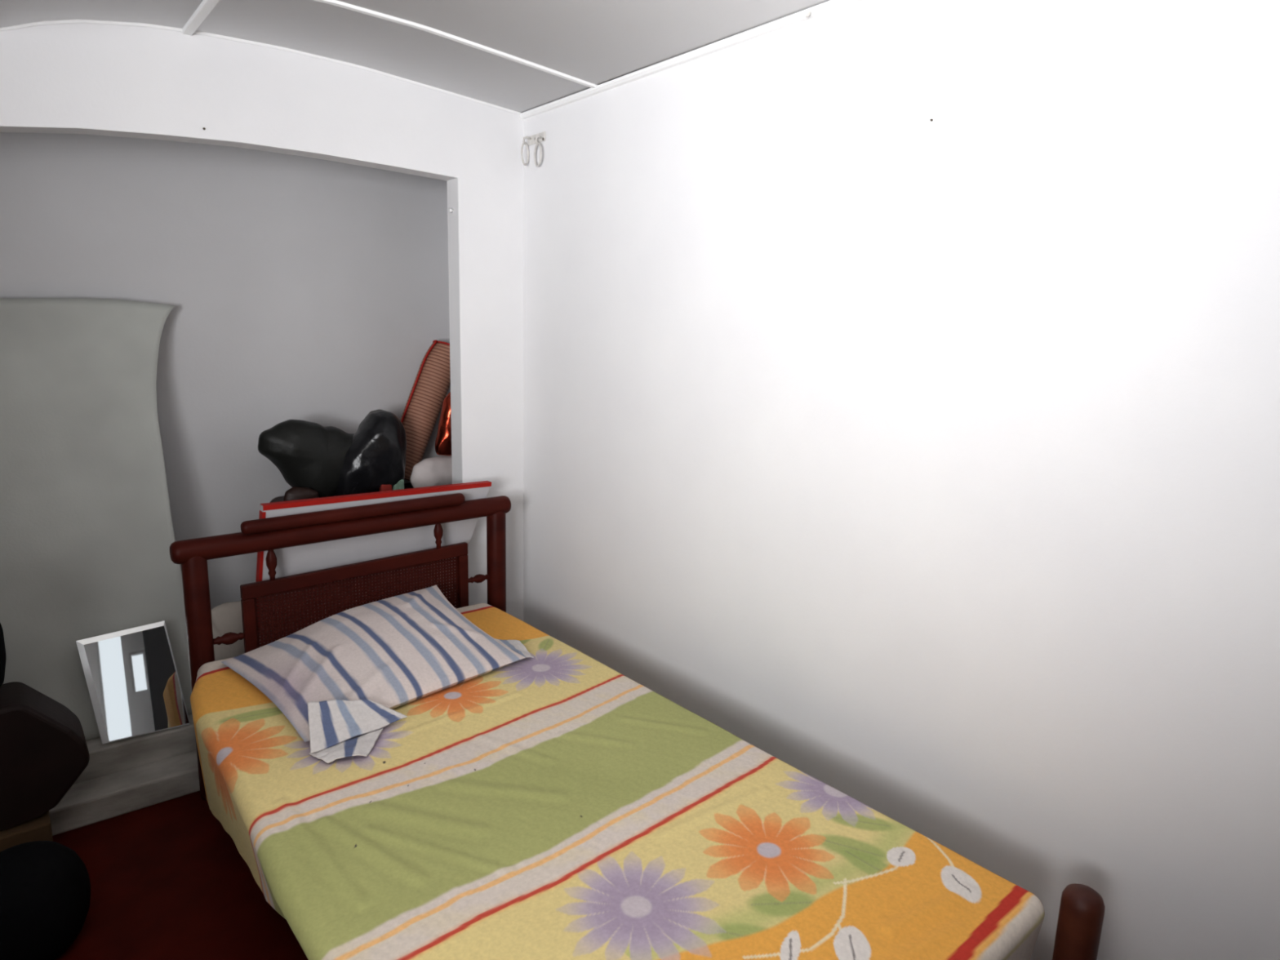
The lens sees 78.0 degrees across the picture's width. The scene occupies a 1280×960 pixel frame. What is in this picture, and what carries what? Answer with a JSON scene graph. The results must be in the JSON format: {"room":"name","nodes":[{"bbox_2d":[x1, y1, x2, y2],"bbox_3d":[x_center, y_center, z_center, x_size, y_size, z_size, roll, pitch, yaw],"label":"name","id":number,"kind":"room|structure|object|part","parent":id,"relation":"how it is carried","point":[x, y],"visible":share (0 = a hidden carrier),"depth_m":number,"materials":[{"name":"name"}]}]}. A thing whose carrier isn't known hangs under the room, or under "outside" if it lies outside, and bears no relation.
{"room":"bedroom","nodes":[
{"label":"bedroom","id":0,"kind":"room"},
{"bbox_2d":[48,714,199,835],"bbox_3d":[-1.782,0.880,2.601,2.999,0.168,0.648,-7,14,-39],"label":"step slab","id":1,"kind":"structure","parent":0,"point":[126,775],"depth_m":2.45,"materials":[{"name":"grey concrete"}]},
{"bbox_2d":[0,297,192,740],"bbox_3d":[-1.878,0.123,2.458,0.917,1.367,0.374,-7,14,-39],"label":"mattress","id":2,"kind":"object","parent":1,"relation":"on","point":[86,531],"visible":0.81,"depth_m":2.55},
{"bbox_2d":[75,620,190,744],"bbox_3d":[-1.612,0.641,2.521,0.270,0.328,0.130,-7,14,-39],"label":"mirror","id":3,"kind":"object","parent":1,"relation":"on","point":[131,676],"visible":1,"depth_m":2.52,"materials":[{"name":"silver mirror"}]},
{"bbox_2d":[210,600,244,661],"bbox_3d":[-1.458,0.595,2.821,0.174,0.326,0.120,-7,14,-39],"label":"rolled blanket","id":4,"kind":"object","parent":1,"relation":"on","point":[226,617],"visible":0.28,"depth_m":2.77,"materials":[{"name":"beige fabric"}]},
{"bbox_2d":[270,482,453,605],"bbox_3d":[-1.066,0.361,3.268,0.795,0.642,0.288,-7,14,-39],"label":"trunk","id":5,"kind":"object","parent":1,"relation":"on","point":[406,486],"visible":0.06,"depth_m":3.06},
{"bbox_2d":[283,486,319,501],"bbox_3d":[-1.244,0.059,2.906,0.128,0.072,0.052,-7,14,-39],"label":"pouch","id":6,"kind":"object","parent":5,"relation":"on","point":[295,493],"visible":0.56,"depth_m":2.88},
{"bbox_2d":[257,408,406,497],"bbox_3d":[-1.167,-0.096,3.027,0.536,0.336,0.226,-5,12,-30],"label":"plastic bag","id":7,"kind":"object","parent":5,"relation":"on","point":[328,460],"visible":0.95,"depth_m":2.97,"materials":[{"name":"black plastic"}]},
{"bbox_3d":[-1.059,0.108,3.220,0.795,0.127,0.288,-7,14,-39],"label":"lid","id":8,"kind":"part","parent":5,"relation":"part of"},
{"bbox_2d":[379,484,391,491],"bbox_3d":[-0.995,0.040,3.093,0.045,0.055,0.026,-7,14,-39],"label":"packet","id":9,"kind":"object","parent":5,"relation":"on","point":[383,487],"visible":0.55,"depth_m":3.08,"materials":[{"name":"red"}]},
{"bbox_2d":[391,479,404,490],"bbox_3d":[-0.956,0.030,3.124,0.045,0.065,0.026,-7,14,-39],"label":"paper packet","id":10,"kind":"object","parent":5,"relation":"on","point":[400,485],"visible":0.46,"depth_m":3.11,"materials":[{"name":"green paper"}]},
{"bbox_2d":[400,340,450,480],"bbox_3d":[-0.929,-0.294,3.369,0.382,0.597,0.161,-7,14,-39],"label":"rolled mat","id":11,"kind":"object","parent":5,"relation":"on","point":[432,383],"visible":0.77,"depth_m":3.32,"materials":[{"name":"wicker"}]},
{"bbox_2d":[409,455,452,488],"bbox_3d":[-0.815,-0.033,3.283,0.293,0.136,0.105,-7,14,-39],"label":"bundle","id":12,"kind":"object","parent":5,"relation":"on","point":[437,470],"visible":0.59,"depth_m":3.21,"materials":[{"name":"fabric"}]},
{"bbox_2d":[435,391,451,455],"bbox_3d":[-0.770,-0.228,3.216,0.141,0.261,0.093,-7,14,-39],"label":"parcel","id":13,"kind":"object","parent":12,"relation":"on","point":[443,438],"visible":0.51,"depth_m":3.18,"materials":[{"name":"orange plastic"}]},
{"bbox_2d":[255,480,491,647],"bbox_3d":[-0.957,0.389,2.862,0.833,0.741,0.219,-7,14,-39],"label":"board","id":14,"kind":"object","parent":1,"relation":"on","point":[294,560],"visible":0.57,"depth_m":2.73,"materials":[{"name":"white laminate"}]},
{"bbox_2d":[52,791,308,959],"bbox_3d":[-0.551,1.300,1.162,3.200,0.060,4.720,-7,14,-39],"label":"floor","id":15,"kind":"structure","parent":0,"point":[168,882],"depth_m":2.07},
{"bbox_2d":[0,810,53,851],"bbox_3d":[-1.748,0.981,2.059,0.348,0.172,0.218,-7,14,-39],"label":"cardboard box","id":16,"kind":"object","parent":15,"relation":"on","point":[37,828],"visible":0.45,"depth_m":2.05,"materials":[{"name":"brown cardboard"}]},
{"bbox_2d":[0,681,89,831],"bbox_3d":[-1.689,0.724,2.065,0.397,0.326,0.185,-7,14,-39],"label":"bag","id":17,"kind":"object","parent":16,"relation":"on","point":[44,751],"visible":1,"depth_m":2.06,"materials":[{"name":"plastic"}]},
{"bbox_2d":[0,622,6,686],"bbox_3d":[-1.769,0.424,1.947,0.320,0.294,0.180,-7,14,-39],"label":"backpack","id":18,"kind":"object","parent":17,"relation":"on","point":[2,650],"visible":1,"depth_m":2.04,"materials":[{"name":"black fabric"}]},
{"bbox_2d":[0,840,90,959],"bbox_3d":[-1.433,0.987,1.842,0.252,0.256,0.252,-7,14,-39],"label":"bag","id":19,"kind":"object","parent":15,"relation":"on","point":[45,886],"visible":1,"depth_m":1.79,"materials":[{"name":"black fabric"}]},
{"bbox_2d":[169,495,1105,959],"bbox_3d":[-0.262,0.697,1.950,1.161,0.849,2.195,-7,14,-39],"label":"bed","id":20,"kind":"object","parent":15,"relation":"on","point":[1082,908],"visible":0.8,"depth_m":2.57,"materials":[{"name":"brown wood"}]},
{"bbox_3d":[-1.340,0.603,2.427,0.068,0.800,0.068,-7,14,-39],"label":"head post","id":21,"kind":"part","parent":20,"relation":"part of","materials":[{"name":"brown wood"}]},
{"bbox_3d":[-0.939,0.154,2.671,1.133,0.083,0.069,-7,14,-39],"label":"head rail","id":22,"kind":"part","parent":20,"relation":"part of","materials":[{"name":"brown wood"}]},
{"bbox_2d":[240,493,465,534],"bbox_3d":[-0.926,0.107,2.637,0.743,0.051,0.042,-7,14,-39],"label":"wooden rod","id":23,"kind":"object","parent":20,"relation":"on","point":[288,522],"visible":1,"depth_m":2.59,"materials":[{"name":"brown wood"}]},
{"bbox_3d":[-0.947,0.475,2.732,0.773,0.420,0.024,-7,14,-39],"label":"panel frame","id":24,"kind":"part","parent":20,"relation":"part of","materials":[{"name":"brown wood"}]},
{"bbox_3d":[-0.949,0.475,2.735,0.713,0.340,0.001,-7,14,-39],"label":"cane panel","id":25,"kind":"part","parent":20,"relation":"part of","materials":[{"name":"brown wicker"}]},
{"bbox_3d":[-0.555,0.504,3.068,0.072,0.800,0.072,-7,14,-39],"label":"head post","id":26,"kind":"part","parent":20,"relation":"part of","materials":[{"name":"brown wood"}]},
{"bbox_3d":[0.828,1.000,1.528,0.072,0.468,0.074,-7,14,-39],"label":"foot post","id":27,"kind":"part","parent":20,"relation":"part of","materials":[{"name":"brown wood"}]},
{"bbox_2d":[0,22,523,621],"bbox_3d":[-1.571,-0.163,2.358,2.820,2.319,0.088,-7,14,-39],"label":"wall","id":28,"kind":"structure","parent":0,"point":[87,78],"depth_m":2.63,"materials":[{"name":"white paint"}]},
{"bbox_2d":[0,132,450,609],"bbox_3d":[-1.984,-0.249,2.675,3.000,2.450,0.080,-7,14,-39],"label":"wall niche","id":29,"kind":"object","parent":28,"relation":"in","point":[299,287],"depth_m":2.97,"materials":[{"name":"white paint"}]},
{"bbox_2d":[0,19,521,115],"bbox_3d":[-1.598,-1.184,2.057,2.998,0.188,0.010,-7,14,-39],"label":"trim","id":30,"kind":"structure","parent":28,"relation":"attached to","point":[68,21],"depth_m":2.37,"materials":[{"name":"white"}]},
{"bbox_2d":[0,0,830,112],"bbox_3d":[-0.490,-0.940,0.742,3.200,0.239,4.720,-7,14,-39],"label":"ceiling","id":31,"kind":"structure","parent":0,"point":[595,42],"depth_m":2.21,"materials":[{"name":"paint"}]},
{"bbox_2d":[182,0,219,35],"bbox_3d":[-0.035,-0.979,0.774,0.026,0.023,4.000,-7,14,-39],"label":"trim","id":32,"kind":"structure","parent":31,"relation":"attached to","point":[206,6],"depth_m":2.15,"materials":[{"name":"white"}]},
{"bbox_2d":[313,0,597,88],"bbox_3d":[-1.296,-1.108,1.700,2.998,0.188,0.024,-7,14,-39],"label":"trim","id":33,"kind":"structure","parent":31,"relation":"attached to","point":[338,3],"depth_m":2.29,"materials":[{"name":"white"}]},
{"bbox_2d":[523,0,1279,959],"bbox_3d":[0.676,-0.059,1.912,0.100,2.500,4.720,-7,14,-39],"label":"wall","id":34,"kind":"structure","parent":0,"point":[932,468],"depth_m":1.78,"materials":[{"name":"white paint"}]},
{"bbox_2d":[522,131,545,145],"bbox_3d":[-0.398,-1.260,2.929,0.039,0.045,0.120,-7,14,-39],"label":"curtain bracket","id":35,"kind":"object","parent":34,"relation":"attached to","point":[540,137],"visible":1,"depth_m":2.93,"materials":[{"name":"metal"}]},
{"bbox_2d":[520,142,528,165],"bbox_3d":[-0.430,-1.220,2.959,0.008,0.085,0.058,5,11,19],"label":"curtain ring","id":36,"kind":"object","parent":35,"relation":"hanging from","point":[523,143],"visible":1,"depth_m":2.95,"materials":[{"name":"metal"}]},
{"bbox_2d":[533,142,542,166],"bbox_3d":[-0.376,-1.198,2.912,0.008,0.085,0.067,-4,12,-29],"label":"curtain ring","id":37,"kind":"object","parent":35,"relation":"hanging from","point":[538,143],"visible":1,"depth_m":2.91,"materials":[{"name":"metal"}]},
{"bbox_2d":[519,0,863,119],"bbox_3d":[0.824,-1.056,1.483,0.018,0.018,4.000,-7,14,-39],"label":"trim","id":38,"kind":"structure","parent":34,"relation":"attached to","point":[830,6],"depth_m":2.24,"materials":[{"name":"white"}]},
{"bbox_3d":[-0.321,0.768,1.929,0.975,0.160,2.003,-7,14,-39],"label":"mattress","id":39,"kind":"object","parent":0,"visible":0},
{"bbox_2d":[190,603,1044,959],"bbox_3d":[-0.332,0.830,1.925,1.148,0.338,2.105,-7,14,-39],"label":"sheet","id":40,"kind":"object","parent":39,"relation":"on","point":[553,804],"visible":0.8,"depth_m":1.61,"materials":[{"name":"fabric"}]},
{"bbox_2d":[221,584,533,763],"bbox_3d":[-0.702,0.505,2.312,0.795,0.134,0.786,-7,14,-39],"label":"pillow","id":41,"kind":"object","parent":40,"relation":"on","point":[341,677],"visible":1,"depth_m":2.25,"materials":[{"name":"fabric"}]}
]}

